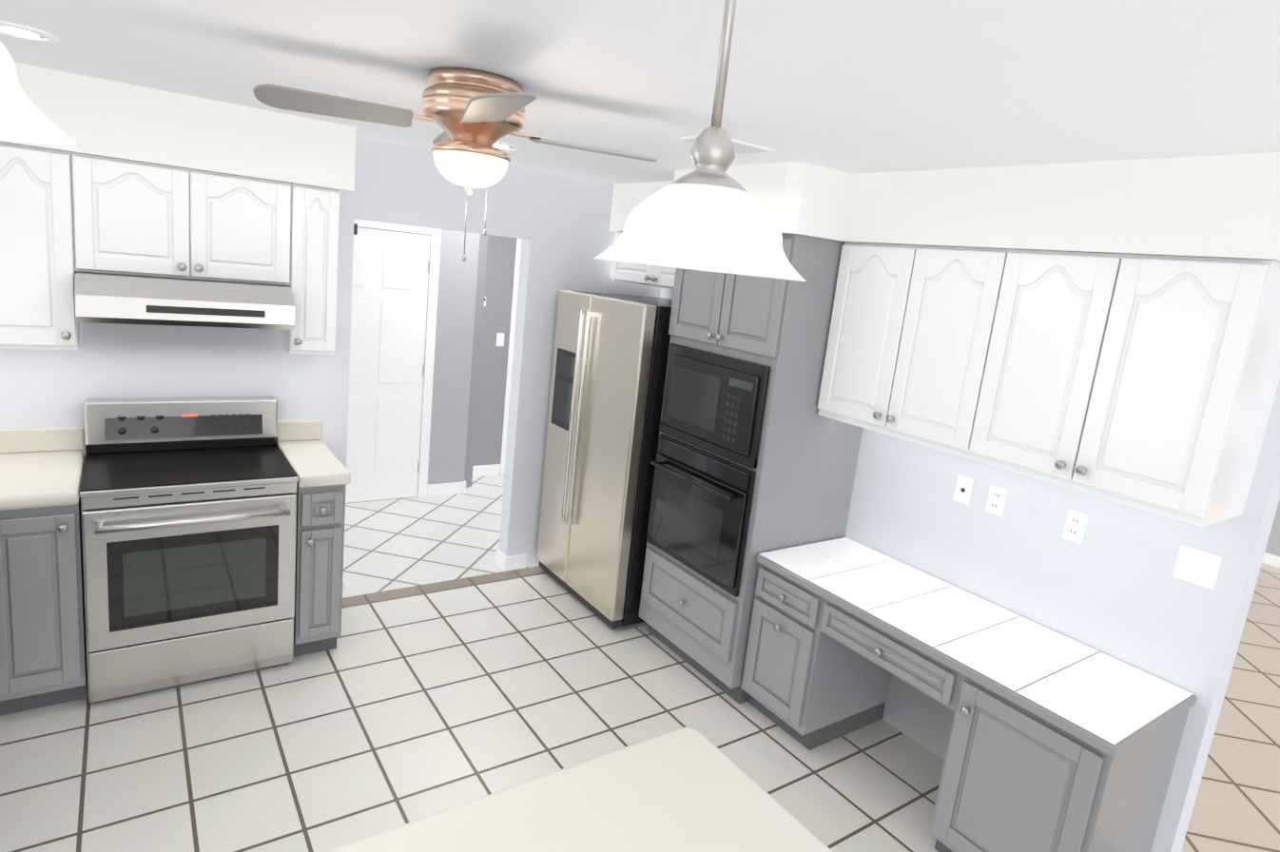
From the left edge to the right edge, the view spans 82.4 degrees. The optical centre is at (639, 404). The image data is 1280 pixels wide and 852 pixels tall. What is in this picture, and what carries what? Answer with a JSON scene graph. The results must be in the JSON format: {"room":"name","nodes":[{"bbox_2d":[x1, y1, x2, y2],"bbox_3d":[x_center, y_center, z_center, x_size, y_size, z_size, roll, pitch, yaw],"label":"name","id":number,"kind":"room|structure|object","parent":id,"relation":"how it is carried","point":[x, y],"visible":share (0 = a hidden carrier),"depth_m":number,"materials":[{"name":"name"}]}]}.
{"room":"kitchen","nodes":[
{"label":"kitchen","id":0,"kind":"room"},
{"bbox_2d":[0,474,1279,851],"bbox_3d":[2.171,1.675,3.168,9.540,0.060,10.200,-1,13,-35],"label":"floor","id":1,"kind":"structure","parent":0,"point":[456,667],"depth_m":3.08,"materials":[{"name":"tile"}]},
{"bbox_2d":[0,497,88,716],"bbox_3d":[-2.469,0.740,2.992,0.318,0.856,0.616,-1,13,-35],"label":"base cabinet","id":2,"kind":"object","parent":1,"relation":"on","point":[43,650],"depth_m":2.76,"materials":[{"name":"grey paint"}]},
{"bbox_2d":[79,396,298,704],"bbox_3d":[-1.985,0.598,3.242,0.756,1.145,0.686,-1,13,-35],"label":"range","id":3,"kind":"object","parent":1,"relation":"on","point":[188,506],"visible":0.98,"depth_m":3.08,"materials":[{"name":"silver metal"}]},
{"bbox_2d":[292,484,346,657],"bbox_3d":[-1.629,0.719,3.581,0.198,0.856,0.616,-1,13,-35],"label":"base cabinet","id":4,"kind":"object","parent":1,"relation":"on","point":[320,511],"depth_m":3.33,"materials":[{"name":"grey paint"}]},
{"bbox_2d":[536,290,672,629],"bbox_3d":[-0.025,0.275,4.350,0.820,1.780,0.902,-1,13,-35],"label":"refrigerator","id":5,"kind":"object","parent":1,"relation":"on","point":[610,361],"visible":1,"depth_m":3.98,"materials":[{"name":"silver metal"}]},
{"bbox_2d":[639,233,862,704],"bbox_3d":[0.551,0.271,3.669,0.693,2.160,0.758,-1,13,-35],"label":"tall cabinet","id":6,"kind":"object","parent":1,"relation":"on","point":[804,470],"visible":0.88,"depth_m":3.33,"materials":[{"name":"grey paint"}]},
{"bbox_2d":[646,433,756,597],"bbox_3d":[0.244,0.512,3.515,0.096,0.590,0.698,-1,13,-35],"label":"wall oven","id":7,"kind":"object","parent":6,"relation":"in","point":[701,500],"visible":1,"depth_m":3.46,"materials":[{"name":"black glass"}]},
{"bbox_2d":[659,343,770,468],"bbox_3d":[0.324,-0.014,3.433,0.038,0.455,0.698,-1,13,-35],"label":"microwave","id":8,"kind":"object","parent":6,"relation":"in","point":[714,402],"visible":1,"depth_m":3.37,"materials":[{"name":"black plastic"}]},
{"bbox_2d":[740,541,911,750],"bbox_3d":[0.840,1.092,3.367,0.602,0.725,0.388,-1,13,-35],"label":"base cabinet","id":9,"kind":"object","parent":1,"relation":"on","point":[811,690],"depth_m":3.19,"materials":[{"name":"grey paint"}]},
{"bbox_2d":[929,632,1197,851],"bbox_3d":[1.429,1.312,2.535,0.602,0.725,0.478,-1,13,-35],"label":"base cabinet","id":10,"kind":"object","parent":1,"relation":"on","point":[1035,737],"depth_m":2.36,"materials":[{"name":"grey paint"}]},
{"bbox_3d":[-2.211,0.979,1.871,0.657,0.857,2.794,-1,13,-35],"label":"base cabinet","id":11,"kind":"object","parent":1,"relation":"on","visible":0},
{"bbox_2d":[0,426,85,510],"bbox_3d":[-2.390,0.244,2.910,0.268,0.155,0.627,-1,13,-35],"label":"countertop","id":12,"kind":"structure","parent":11,"relation":"on","point":[47,477],"depth_m":2.96,"materials":[{"name":"beige"}]},
{"bbox_2d":[277,420,350,487],"bbox_3d":[-1.568,0.224,3.487,0.215,0.155,0.627,-1,13,-35],"label":"countertop","id":13,"kind":"structure","parent":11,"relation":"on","point":[300,442],"depth_m":3.49,"materials":[{"name":"beige"}]},
{"bbox_2d":[326,727,833,851],"bbox_3d":[-0.242,0.894,0.958,1.517,0.055,0.911,-1,13,-35],"label":"countertop","id":14,"kind":"structure","parent":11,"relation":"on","point":[687,789],"depth_m":1.43,"materials":[{"name":"beige"}]},
{"bbox_2d":[0,136,1279,851],"bbox_3d":[2.069,0.209,3.285,9.566,2.740,9.120,-1,13,-35],"label":"wall","id":15,"kind":"structure","parent":0,"point":[1113,588],"depth_m":3.37,"materials":[{"name":"white paint"}]},
{"bbox_2d":[0,141,98,349],"bbox_3d":[-2.379,-0.608,2.848,0.412,0.755,0.379,-1,13,-35],"label":"upper cabinet","id":16,"kind":"object","parent":15,"relation":"attached to","point":[66,217],"depth_m":2.76,"materials":[{"name":"white paint"}]},
{"bbox_2d":[95,155,296,288],"bbox_3d":[-1.945,-0.774,3.137,0.762,0.445,0.339,-1,13,-35],"label":"upper cabinet","id":17,"kind":"object","parent":15,"relation":"attached to","point":[155,220],"depth_m":3.01,"materials":[{"name":"white paint"}]},
{"bbox_2d":[74,271,295,329],"bbox_3d":[-1.932,-0.449,3.130,0.756,0.181,0.502,-1,13,-35],"label":"range hood","id":18,"kind":"object","parent":17,"relation":"attached to","point":[106,298],"visible":0.96,"depth_m":2.93,"materials":[{"name":"silver metal"}]},
{"bbox_2d":[276,183,339,354],"bbox_3d":[-1.592,-0.632,3.424,0.263,0.755,0.339,-1,13,-35],"label":"upper cabinet","id":19,"kind":"object","parent":15,"relation":"attached to","point":[315,288],"depth_m":3.31,"materials":[{"name":"white paint"}]},
{"bbox_2d":[345,218,441,503],"bbox_3d":[-1.979,-0.288,5.356,0.940,2.100,0.048,-1,13,-35],"label":"door","id":20,"kind":"structure","parent":15,"relation":"attached to","point":[394,271],"depth_m":5.43,"materials":[{"name":"white wood"}]},
{"bbox_2d":[353,223,359,234],"bbox_3d":[-1.454,-0.906,3.732,0.036,0.075,0.045,-1,13,-35],"label":"sensor","id":21,"kind":"object","parent":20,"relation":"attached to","point":[356,230],"visible":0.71,"depth_m":3.71,"materials":[{"name":"grey"}]},
{"bbox_2d":[426,481,465,496],"bbox_3d":[-1.564,0.681,5.891,0.305,0.095,0.013,-1,13,-35],"label":"baseboard","id":22,"kind":"structure","parent":15,"relation":"attached to","point":[454,488],"depth_m":5.89,"materials":[{"name":"white wood"}]},
{"bbox_2d":[472,464,500,476],"bbox_3d":[-1.465,0.589,6.440,0.489,0.095,0.014,-1,13,-35],"label":"baseboard","id":23,"kind":"structure","parent":15,"relation":"attached to","point":[482,470],"depth_m":6.50,"materials":[{"name":"white wood"}]},
{"bbox_2d":[496,332,504,346],"bbox_3d":[-1.208,-0.561,6.320,0.070,0.115,0.008,-1,13,-35],"label":"light switch","id":24,"kind":"object","parent":15,"relation":"attached to","point":[499,336],"depth_m":6.32,"materials":[{"name":"white plastic"}]},
{"bbox_2d":[500,238,522,474],"bbox_3d":[-0.778,-0.422,6.687,0.950,2.125,0.105,-1,13,-35],"label":"door frame","id":25,"kind":"structure","parent":15,"relation":"attached to","point":[511,351],"depth_m":6.39,"materials":[{"name":"white wood"}]},
{"bbox_2d":[610,231,676,289],"bbox_3d":[0.253,-0.822,4.249,0.471,0.300,0.915,-1,13,-35],"label":"upper cabinet","id":26,"kind":"object","parent":15,"relation":"attached to","point":[661,277],"visible":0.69,"depth_m":4.24,"materials":[{"name":"white paint"}]},
{"bbox_2d":[817,242,985,452],"bbox_3d":[1.206,-0.254,3.009,0.360,0.755,0.799,-1,13,-35],"label":"upper cabinet","id":27,"kind":"object","parent":15,"relation":"attached to","point":[900,324],"depth_m":2.93,"materials":[{"name":"white paint"}]},
{"bbox_2d":[816,571,1045,712],"bbox_3d":[1.137,0.911,2.937,0.602,0.150,0.662,-1,13,-35],"label":"drawer","id":28,"kind":"object","parent":15,"relation":"attached to","point":[913,630],"depth_m":2.81,"materials":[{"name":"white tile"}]},
{"bbox_2d":[953,474,973,504],"bbox_3d":[1.373,0.363,3.102,0.008,0.115,0.070,-1,13,-35],"label":"outlet","id":29,"kind":"object","parent":15,"relation":"attached to","point":[963,487],"depth_m":3.10,"materials":[{"name":"white plastic"}]},
{"bbox_2d":[985,484,1007,517],"bbox_3d":[1.455,0.394,2.986,0.008,0.115,0.070,-1,13,-35],"label":"outlet","id":30,"kind":"object","parent":15,"relation":"attached to","point":[997,495],"depth_m":2.98,"materials":[{"name":"white plastic"}]},
{"bbox_2d":[1062,509,1087,544],"bbox_3d":[1.630,0.459,2.739,0.008,0.115,0.070,-1,13,-35],"label":"outlet","id":31,"kind":"object","parent":15,"relation":"attached to","point":[1076,522],"depth_m":2.74,"materials":[{"name":"white plastic"}]},
{"bbox_2d":[947,248,1279,526],"bbox_3d":[1.588,-0.111,2.470,0.360,0.755,0.798,-1,13,-35],"label":"upper cabinet","id":32,"kind":"object","parent":15,"relation":"attached to","point":[1148,382],"depth_m":2.27,"materials":[{"name":"white paint"}]},
{"bbox_2d":[1172,544,1221,590],"bbox_3d":[1.850,0.542,2.428,0.008,0.115,0.116,-1,13,-35],"label":"light switch","id":33,"kind":"object","parent":15,"relation":"attached to","point":[1197,567],"depth_m":2.42,"materials":[{"name":"white plastic"}]},
{"bbox_2d":[1261,552,1279,567],"bbox_3d":[5.379,1.308,6.529,0.013,0.095,4.090,-1,13,-35],"label":"baseboard","id":34,"kind":"structure","parent":15,"relation":"attached to","point":[1270,559],"depth_m":6.35,"materials":[{"name":"white wood"}]},
{"bbox_2d":[0,0,1279,184],"bbox_3d":[2.423,-0.935,2.719,9.540,0.380,10.300,-1,13,-35],"label":"ceiling","id":35,"kind":"structure","parent":0,"point":[867,86],"depth_m":1.78,"materials":[{"name":"white paint"}]},
{"bbox_2d":[0,20,59,42],"bbox_3d":[-1.787,-1.071,2.095,0.191,0.008,0.191,-3,14,-41],"label":"recessed light","id":36,"kind":"object","parent":35,"relation":"in","point":[17,30],"depth_m":2.11,"materials":[{"name":"white"}]},
{"bbox_2d":[0,40,78,146],"bbox_3d":[-0.478,-0.395,0.412,0.246,0.433,0.246,-1,13,-35],"label":"pendant light","id":37,"kind":"object","parent":35,"relation":"hanging from","point":[24,119],"visible":1,"depth_m":0.48,"materials":[{"name":"frosted white glass"},{"name":"brushed nickel"}]},
{"bbox_2d":[252,67,656,261],"bbox_3d":[-0.500,-0.684,2.156,0.859,0.514,0.859,11,12,23],"label":"ceiling fan","id":38,"kind":"object","parent":35,"relation":"hanging from","point":[475,115],"visible":1,"depth_m":2.04,"materials":[{"name":"brown metal"}]},
{"bbox_2d":[493,141,519,150],"bbox_3d":[-0.651,-1.184,3.346,0.191,0.008,0.191,-3,14,-41],"label":"recessed light","id":39,"kind":"object","parent":35,"relation":"in","point":[501,145],"depth_m":3.34,"materials":[{"name":"white"}]},
{"bbox_2d":[0,61,1279,262],"bbox_3d":[-0.431,-0.800,2.167,3.986,0.277,3.588,-1,13,-35],"label":"soffit","id":40,"kind":"structure","parent":35,"relation":"attached to","point":[1224,206],"depth_m":2.73,"materials":[{"name":"white paint"}]},
{"bbox_2d":[593,0,806,281],"bbox_3d":[0.093,-0.386,0.800,0.246,0.473,0.246,-1,13,-35],"label":"pendant light","id":41,"kind":"object","parent":35,"relation":"hanging from","point":[708,214],"visible":1,"depth_m":0.77,"materials":[{"name":"white glass"}]},
{"bbox_2d":[679,135,775,155],"bbox_3d":[0.325,-0.956,2.694,0.320,0.008,0.180,-1,13,-35],"label":"ceiling vent","id":42,"kind":"object","parent":35,"relation":"in","point":[743,147],"visible":0.6,"depth_m":2.69,"materials":[{"name":"white"}]}
]}

